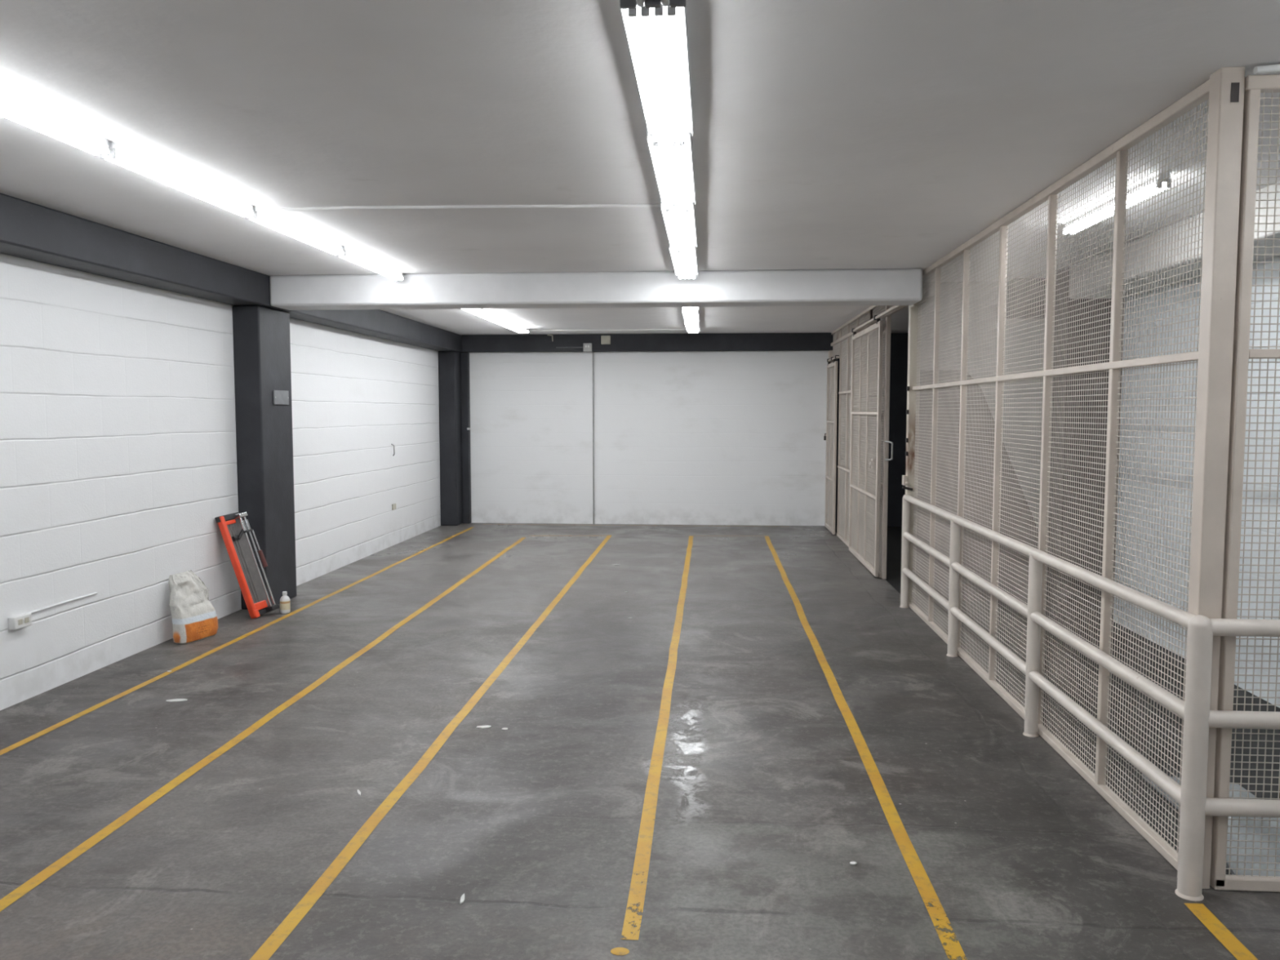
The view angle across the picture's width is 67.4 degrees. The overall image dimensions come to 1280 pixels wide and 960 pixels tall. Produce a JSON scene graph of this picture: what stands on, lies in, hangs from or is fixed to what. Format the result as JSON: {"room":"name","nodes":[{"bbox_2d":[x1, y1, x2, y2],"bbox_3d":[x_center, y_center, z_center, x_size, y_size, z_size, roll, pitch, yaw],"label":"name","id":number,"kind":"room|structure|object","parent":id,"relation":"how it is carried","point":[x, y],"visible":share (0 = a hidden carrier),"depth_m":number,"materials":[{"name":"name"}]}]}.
{"room":"parking garage","nodes":[
{"label":"parking garage","id":0,"kind":"room"},
{"bbox_2d":[0,253,440,710],"bbox_3d":[-3.513,-0.125,5.378,0.200,2.690,17.400,0,4,4],"label":"wall","id":1,"kind":"structure","parent":0,"point":[118,465],"depth_m":6.45,"materials":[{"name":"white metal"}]},
{"bbox_2d":[8,613,31,630],"bbox_3d":[-3.404,0.776,5.273,0.042,0.070,0.136,0,4,4],"label":"wall socket","id":2,"kind":"object","parent":1,"relation":"attached to","point":[21,620],"visible":1,"depth_m":5.25,"materials":[{"name":"white plastic"}]},
{"bbox_2d":[17,618,22,625],"bbox_3d":[-3.386,0.776,5.247,0.002,0.030,0.032,0,4,4],"label":"outlet","id":3,"kind":"object","parent":2,"relation":"attached to","point":[20,620],"depth_m":5.25,"materials":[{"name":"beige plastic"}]},
{"bbox_2d":[24,617,29,622],"bbox_3d":[-3.382,0.773,5.297,0.002,0.030,0.032,0,4,4],"label":"outlet","id":4,"kind":"object","parent":2,"relation":"attached to","point":[26,619],"depth_m":5.29,"materials":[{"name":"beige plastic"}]},
{"bbox_2d":[26,591,97,613],"bbox_3d":[-3.392,0.723,5.645,0.013,0.018,0.612,0,4,4],"label":"cable","id":5,"kind":"object","parent":1,"relation":"attached to","point":[95,593],"visible":1,"depth_m":5.63,"materials":[{"name":"white plastic"}]},
{"bbox_2d":[0,192,463,352],"bbox_3d":[-3.286,-1.337,5.175,0.270,0.245,17.200,0,4,4],"label":"beam","id":6,"kind":"structure","parent":1,"relation":"attached to","point":[28,230],"depth_m":6.15,"materials":[{"name":"black paint"}]},
{"bbox_2d":[232,305,296,608],"bbox_3d":[-3.110,-0.187,7.983,0.220,2.445,0.570,0,4,4],"label":"column","id":7,"kind":"structure","parent":1,"relation":"attached to","point":[261,334],"depth_m":7.76,"materials":[{"name":"black paint"}]},
{"bbox_2d":[272,390,288,404],"bbox_3d":[-2.990,-0.685,7.975,0.016,0.116,0.292,0,4,4],"label":"switch plate","id":8,"kind":"object","parent":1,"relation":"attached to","point":[280,397],"visible":1,"depth_m":7.96,"materials":[{"name":"grey plastic"}]},
{"bbox_2d":[391,503,395,510],"bbox_3d":[-2.953,0.321,11.526,0.018,0.070,0.110,0,4,4],"label":"outlet plate","id":9,"kind":"object","parent":1,"relation":"attached to","point":[393,505],"visible":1,"depth_m":11.49,"materials":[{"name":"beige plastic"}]},
{"bbox_2d":[438,351,462,525],"bbox_3d":[-2.681,-0.588,13.637,0.240,2.445,0.380,0,4,4],"label":"column","id":10,"kind":"structure","parent":1,"relation":"attached to","point":[449,362],"depth_m":13.47,"materials":[{"name":"black paint"}]},
{"bbox_2d":[0,522,1279,959],"bbox_3d":[0.017,1.310,5.218,7.280,0.150,17.400,0,4,4],"label":"floor","id":11,"kind":"structure","parent":0,"point":[767,797],"depth_m":4.18,"materials":[{"name":"concrete"}]},
{"bbox_2d":[165,698,187,702],"bbox_3d":[-2.574,1.224,5.334,0.110,0.004,0.045,-1,4,-7],"label":"flake","id":12,"kind":"object","parent":11,"relation":"on","point":[173,700],"visible":1,"depth_m":5.33,"materials":[{"name":"white paint"}]},
{"bbox_2d":[168,569,217,644],"bbox_3d":[-3.161,0.886,6.782,0.188,0.473,0.359,1,4,19],"label":"sack","id":13,"kind":"object","parent":11,"relation":"on","point":[193,616],"visible":1,"depth_m":6.72,"materials":[{"name":"paper"}]},
{"bbox_2d":[0,526,475,755],"bbox_3d":[-2.787,1.080,7.370,0.084,0.001,12.100,0,4,4],"label":"parking line","id":14,"kind":"object","parent":11,"relation":"on","point":[96,706],"visible":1,"depth_m":6.06,"materials":[{"name":"yellow paint"}]},
{"bbox_2d":[214,511,279,618],"bbox_3d":[-3.061,0.662,7.500,0.421,0.819,0.227,-1,4,-8],"label":"cutter","id":15,"kind":"object","parent":11,"relation":"on","point":[233,528],"visible":1,"depth_m":7.49,"materials":[{"name":"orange metal"}]},
{"bbox_2d":[0,537,525,911],"bbox_3d":[-1.838,1.123,6.775,0.155,0.001,11.051,0,4,4],"label":"parking line","id":16,"kind":"object","parent":11,"relation":"on","point":[11,897],"visible":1,"depth_m":4.27,"materials":[{"name":"yellow paint"}]},
{"bbox_2d":[280,591,290,613],"bbox_3d":[-2.834,0.976,7.662,0.077,0.171,0.077,0,4,4],"label":"bottle","id":17,"kind":"object","parent":11,"relation":"on","point":[285,607],"visible":1,"depth_m":7.64,"materials":[{"name":"white plastic"}]},
{"bbox_2d":[249,535,611,959],"bbox_3d":[-0.811,1.117,6.849,0.068,0.001,11.350,0,4,4],"label":"parking line","id":18,"kind":"object","parent":11,"relation":"on","point":[267,949],"visible":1,"depth_m":3.88,"materials":[{"name":"yellow paint"}]},
{"bbox_2d":[460,893,464,903],"bbox_3d":[-0.583,1.378,3.158,0.013,0.004,0.065,0,4,-6],"label":"flake","id":19,"kind":"object","parent":11,"relation":"on","point":[462,898],"visible":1,"depth_m":3.15,"materials":[{"name":"white paint"}]},
{"bbox_2d":[476,724,491,728],"bbox_3d":[-0.794,1.256,4.882,0.075,0.004,0.033,-1,4,-16],"label":"flake","id":20,"kind":"object","parent":11,"relation":"on","point":[486,726],"visible":1,"depth_m":4.88,"materials":[{"name":"white paint"}]},
{"bbox_2d":[528,535,607,536],"bbox_3d":[-0.929,0.721,12.445,1.048,0.001,0.166,0,4,4],"label":"parking line","id":21,"kind":"object","parent":11,"relation":"on","point":[528,535],"visible":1,"depth_m":12.41,"materials":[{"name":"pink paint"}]},
{"bbox_2d":[610,946,629,955],"bbox_3d":[-0.059,1.400,2.853,0.057,0.001,0.042,0,4,4],"label":"paint spot","id":22,"kind":"object","parent":11,"relation":"on","point":[617,951],"visible":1,"depth_m":2.85,"materials":[{"name":"yellow paint"}]},
{"bbox_2d":[484,524,760,526],"bbox_3d":[-0.078,0.641,13.567,4.348,0.001,0.100,0,4,4],"label":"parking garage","id":23,"kind":"object","parent":11,"relation":"on","point":[485,524],"visible":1,"depth_m":13.58,"materials":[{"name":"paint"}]},
{"bbox_2d":[620,535,693,939],"bbox_3d":[0.316,1.059,7.666,0.066,0.001,9.551,0,4,4],"label":"parking line","id":24,"kind":"object","parent":11,"relation":"on","point":[637,889],"visible":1,"depth_m":4.05,"materials":[{"name":"yellow paint"}]},
{"bbox_2d":[694,535,764,536],"bbox_3d":[1.154,0.723,12.421,0.924,0.001,0.119,0,4,4],"label":"parking line","id":25,"kind":"object","parent":11,"relation":"on","point":[695,535],"visible":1,"depth_m":12.41,"materials":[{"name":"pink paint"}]},
{"bbox_2d":[849,861,857,865],"bbox_3d":[0.756,1.360,3.408,0.020,0.004,0.021,4,6,44],"label":"flake","id":26,"kind":"object","parent":11,"relation":"on","point":[853,863],"visible":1,"depth_m":3.40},
{"bbox_2d":[764,535,967,959],"bbox_3d":[1.218,1.125,6.734,0.073,0.001,11.421,0,4,4],"label":"parking line","id":27,"kind":"object","parent":11,"relation":"on","point":[927,893],"visible":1,"depth_m":3.94,"materials":[{"name":"yellow paint"}]},
{"bbox_2d":[828,305,908,578],"bbox_3d":[2.457,-0.499,10.672,0.085,2.688,5.530,0,4,4],"label":"mesh fence","id":28,"kind":"object","parent":11,"relation":"on","point":[842,335],"visible":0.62,"depth_m":11.42,"materials":[{"name":"beige metal"}]},
{"bbox_2d":[826,355,839,362],"bbox_3d":[2.555,-1.607,12.720,0.048,0.042,0.910,0,4,4],"label":"track","id":29,"kind":"object","parent":28,"relation":"attached to","point":[836,357],"visible":0.93,"depth_m":12.66,"materials":[{"name":"beige metal"}]},
{"bbox_2d":[824,359,837,534],"bbox_3d":[2.544,-0.456,12.787,0.034,2.263,0.880,0,4,4],"label":"gate","id":30,"kind":"object","parent":29,"relation":"hanging from","point":[832,368],"visible":1,"depth_m":12.78,"materials":[{"name":"beige metal"}]},
{"bbox_2d":[851,305,902,332],"bbox_3d":[2.308,-1.585,9.377,0.048,0.042,3.020,0,4,4],"label":"track","id":31,"kind":"object","parent":28,"relation":"attached to","point":[895,307],"visible":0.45,"depth_m":9.30,"materials":[{"name":"beige metal"}]},
{"bbox_2d":[848,318,883,577],"bbox_3d":[2.319,-0.366,10.025,0.076,2.473,1.800,0,4,4],"label":"gate","id":32,"kind":"object","parent":31,"relation":"hanging from","point":[870,526],"visible":1,"depth_m":9.91,"materials":[{"name":"beige metal"}]},
{"bbox_2d":[902,66,1244,888],"bbox_3d":[2.035,-0.136,5.527,0.137,2.690,4.815,0,4,4],"label":"mesh fence","id":33,"kind":"object","parent":11,"relation":"on","point":[1224,88],"visible":0.94,"depth_m":4.06,"materials":[{"name":"beige metal"}]},
{"bbox_2d":[899,493,1279,901],"bbox_3d":[2.718,0.746,5.453,1.526,0.941,4.809,0,4,4],"label":"guard rail","id":34,"kind":"object","parent":11,"relation":"on","point":[1195,711],"visible":1,"depth_m":3.47,"materials":[{"name":"beige metal"}]},
{"bbox_2d":[1141,773,1279,876],"bbox_3d":[2.304,1.337,3.734,0.460,0.016,0.980,0,4,4],"label":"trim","id":35,"kind":"structure","parent":11,"relation":"on","point":[1237,787],"depth_m":3.55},
{"bbox_2d":[1183,902,1257,959],"bbox_3d":[1.710,1.471,1.862,0.067,0.001,2.550,0,4,4],"label":"parking line","id":36,"kind":"object","parent":11,"relation":"on","point":[1228,940],"visible":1,"depth_m":2.96,"materials":[{"name":"yellow paint"}]},
{"bbox_2d":[1209,64,1279,892],"bbox_3d":[2.613,0.038,3.074,1.395,2.686,0.068,0,4,4],"label":"mesh fence","id":37,"kind":"object","parent":11,"relation":"on","point":[1255,85],"visible":0.97,"depth_m":3.13,"materials":[{"name":"beige metal"}]},
{"bbox_2d":[0,0,1279,334],"bbox_3d":[0.017,-1.548,5.016,7.280,0.200,17.400,0,4,4],"label":"ceiling","id":38,"kind":"structure","parent":0,"point":[828,134],"depth_m":3.67,"materials":[{"name":"paint"}]},
{"bbox_2d":[0,90,109,155],"bbox_3d":[-2.200,-1.290,3.258,0.071,0.067,1.196,0,4,4],"label":"strip light","id":39,"kind":"object","parent":38,"relation":"attached to","point":[11,108],"visible":1,"depth_m":3.52,"materials":[{"name":"white plastic"}]},
{"bbox_2d":[99,141,253,217],"bbox_3d":[-2.110,-1.376,4.472,0.071,0.067,1.196,0,4,4],"label":"strip light","id":40,"kind":"object","parent":38,"relation":"attached to","point":[124,157],"visible":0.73,"depth_m":4.33,"materials":[{"name":"white plastic"}]},
{"bbox_2d":[245,205,343,255],"bbox_3d":[-2.019,-1.463,5.696,0.071,0.067,1.216,0,4,4],"label":"strip light","id":41,"kind":"object","parent":38,"relation":"attached to","point":[261,216],"visible":0.86,"depth_m":5.58,"materials":[{"name":"white plastic"}]},
{"bbox_2d":[336,245,403,280],"bbox_3d":[-1.928,-1.549,6.919,0.071,0.067,1.196,0,4,4],"label":"strip light","id":42,"kind":"object","parent":38,"relation":"attached to","point":[349,255],"visible":0.81,"depth_m":6.83,"materials":[{"name":"white plastic"}]},
{"bbox_2d":[268,204,660,211],"bbox_3d":[-0.936,-1.443,5.080,2.092,0.023,0.035,0,4,2],"label":"conduit","id":43,"kind":"object","parent":38,"relation":"attached to","point":[574,206],"visible":0.98,"depth_m":5.07,"materials":[{"name":"paint"}]},
{"bbox_2d":[461,308,485,315],"bbox_3d":[-1.735,-1.734,9.525,0.133,0.067,1.196,0,4,4],"label":"strip light","id":44,"kind":"object","parent":38,"relation":"attached to","point":[474,311],"visible":0.42,"depth_m":9.87,"materials":[{"name":"white plastic"}]},
{"bbox_2d":[474,308,509,324],"bbox_3d":[-1.645,-1.819,10.729,0.133,0.067,1.176,0,4,4],"label":"strip light","id":45,"kind":"object","parent":38,"relation":"attached to","point":[489,316],"visible":0.77,"depth_m":10.68,"materials":[{"name":"white plastic"}]},
{"bbox_2d":[500,319,528,333],"bbox_3d":[-1.557,-1.904,11.923,0.133,0.067,1.176,0,4,4],"label":"strip light","id":46,"kind":"object","parent":38,"relation":"attached to","point":[512,326],"visible":0.73,"depth_m":11.86,"materials":[{"name":"white plastic"}]},
{"bbox_2d":[269,268,922,310],"bbox_3d":[-0.395,-1.512,7.652,5.130,0.245,0.340,0,4,4],"label":"beam","id":47,"kind":"structure","parent":38,"relation":"attached to","point":[872,286],"depth_m":7.49,"materials":[{"name":"white paint"}]},
{"bbox_2d":[531,328,686,330],"bbox_3d":[-0.384,-1.981,12.665,2.110,0.018,0.038,0,4,4],"label":"conduit","id":48,"kind":"object","parent":38,"relation":"attached to","point":[578,329],"visible":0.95,"depth_m":12.66,"materials":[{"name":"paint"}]},
{"bbox_2d":[619,0,685,8],"bbox_3d":[-0.011,-1.178,1.808,0.164,0.085,1.202,0,4,4],"label":"strip light","id":49,"kind":"object","parent":38,"relation":"attached to","point":[624,4],"visible":1,"depth_m":2.38,"materials":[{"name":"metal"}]},
{"bbox_2d":[620,0,693,142],"bbox_3d":[0.074,-1.265,3.021,0.165,0.083,1.176,0,4,4],"label":"strip light","id":50,"kind":"object","parent":38,"relation":"attached to","point":[657,38],"visible":0.87,"depth_m":2.86,"materials":[{"name":"white plastic"}]},
{"bbox_2d":[646,126,695,209],"bbox_3d":[0.151,-1.350,4.216,0.165,0.083,1.176,0,4,4],"label":"strip light","id":51,"kind":"object","parent":38,"relation":"attached to","point":[673,162],"visible":0.84,"depth_m":4.10,"materials":[{"name":"white plastic"}]},
{"bbox_2d":[660,197,697,252],"bbox_3d":[0.231,-1.437,5.440,0.165,0.083,1.236,0,4,4],"label":"strip light","id":52,"kind":"object","parent":38,"relation":"attached to","point":[680,224],"visible":0.81,"depth_m":5.32,"materials":[{"name":"white plastic"}]},
{"bbox_2d":[669,243,697,279],"bbox_3d":[0.313,-1.525,6.694,0.165,0.083,1.236,0,4,4],"label":"strip light","id":53,"kind":"object","parent":38,"relation":"attached to","point":[685,263],"visible":0.82,"depth_m":6.61,"materials":[{"name":"white plastic"}]},
{"bbox_2d":[681,306,698,313],"bbox_3d":[0.477,-1.704,9.218,0.165,0.083,1.226,0,4,4],"label":"strip light","id":54,"kind":"object","parent":38,"relation":"attached to","point":[686,309],"visible":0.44,"depth_m":9.60,"materials":[{"name":"white plastic"}]},
{"bbox_2d":[681,307,699,324],"bbox_3d":[0.558,-1.792,10.462,0.165,0.083,1.226,0,4,4],"label":"strip light","id":55,"kind":"object","parent":38,"relation":"attached to","point":[691,317],"visible":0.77,"depth_m":10.41,"materials":[{"name":"white plastic"}]},
{"bbox_2d":[684,320,699,333],"bbox_3d":[0.639,-1.880,11.706,0.165,0.083,1.226,0,4,4],"label":"strip light","id":56,"kind":"object","parent":38,"relation":"attached to","point":[691,327],"visible":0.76,"depth_m":11.67,"materials":[{"name":"white plastic"}]},
{"bbox_2d":[1063,197,1114,235],"bbox_3d":[2.387,-1.418,5.074,0.174,0.067,0.970,0,4,4],"label":"strip light","id":57,"kind":"object","parent":38,"relation":"attached to","point":[1113,197],"depth_m":5.19,"materials":[{"name":"white plastic"}]},
{"bbox_2d":[1126,172,1170,208],"bbox_3d":[2.340,-1.375,4.464,0.172,0.067,0.723,0,4,4],"label":"strip light","id":58,"kind":"object","parent":38,"relation":"attached to","point":[1160,184],"depth_m":4.50,"materials":[{"name":"white plastic"}]},
{"bbox_2d":[469,333,908,526],"bbox_3d":[0.652,-0.713,13.673,6.880,2.690,0.200,0,4,4],"label":"wall","id":59,"kind":"structure","parent":0,"point":[701,437],"depth_m":13.61,"materials":[{"name":"white paint"}]},
{"bbox_2d":[460,352,471,523],"bbox_3d":[-2.496,-0.597,13.764,0.110,2.445,0.100,0,4,4],"label":"trim","id":60,"kind":"structure","parent":59,"relation":"attached to","point":[464,357],"depth_m":13.72,"materials":[{"name":"black paint"}]},
{"bbox_2d":[555,346,582,347],"bbox_3d":[-0.986,-1.862,13.484,0.390,0.012,0.012,0,4,4],"label":"cable","id":61,"kind":"object","parent":59,"relation":"attached to","point":[556,347],"visible":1,"depth_m":13.48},
{"bbox_2d":[582,342,591,351],"bbox_3d":[-0.733,-1.855,13.447,0.120,0.120,0.053,0,4,4],"label":"junction box","id":62,"kind":"object","parent":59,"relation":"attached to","point":[587,347],"visible":1,"depth_m":13.42,"materials":[{"name":"white plastic"}]},
{"bbox_2d":[592,352,594,524],"bbox_3d":[-0.663,-0.587,13.667,0.022,2.440,0.022,0,4,4],"label":"conduit","id":63,"kind":"object","parent":59,"relation":"attached to","point":[593,353],"visible":1,"depth_m":13.66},
{"bbox_2d":[600,335,610,344],"bbox_3d":[-0.478,-1.959,13.427,0.130,0.120,0.040,0,4,4],"label":"junction box","id":64,"kind":"object","parent":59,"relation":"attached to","point":[605,340],"visible":1,"depth_m":13.41,"materials":[{"name":"beige plastic"}]},
{"bbox_2d":[462,332,833,352],"bbox_3d":[0.071,-1.925,13.469,5.200,0.242,0.120,0,4,4],"label":"ceiling beam","id":65,"kind":"structure","parent":59,"relation":"attached to","point":[696,342],"depth_m":13.40,"materials":[{"name":"black paint"}]},
{"bbox_2d":[915,369,1038,601],"bbox_3d":[2.957,0.052,8.112,1.295,1.950,0.069,0,4,4],"label":"wall","id":66,"kind":"structure","parent":0,"point":[943,414],"depth_m":8.09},
{"bbox_2d":[920,281,1044,527],"bbox_3d":[3.000,-0.322,8.159,1.380,2.690,0.080,0,4,4],"label":"wall partition","id":67,"kind":"structure","parent":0,"point":[949,344],"depth_m":8.07,"materials":[{"name":"grey metal"}]},
{"bbox_2d":[1006,278,1046,318],"bbox_3d":[3.370,-1.499,7.927,0.620,0.310,0.160,0,4,4],"label":"trim","id":68,"kind":"structure","parent":67,"relation":"attached to","point":[1039,289],"depth_m":7.86,"materials":[{"name":"black paint"}]},
{"bbox_2d":[1113,255,1279,707],"bbox_3d":[3.345,0.105,2.122,0.200,2.690,11.900,0,4,4],"label":"wall","id":69,"kind":"structure","parent":0,"point":[1267,289],"depth_m":6.24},
{"bbox_2d":[1045,266,1124,621],"bbox_3d":[3.437,-0.275,7.491,0.410,2.690,0.450,0,4,4],"label":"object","id":70,"kind":"structure","parent":69,"relation":"attached to","point":[1056,302],"depth_m":7.30,"materials":[{"name":"grey paint"}]},
{"bbox_2d":[1069,181,1279,298],"bbox_3d":[3.011,-1.087,1.660,0.410,0.245,11.100,0,4,4],"label":"trim","id":71,"kind":"structure","parent":69,"relation":"attached to","point":[1271,188],"depth_m":5.68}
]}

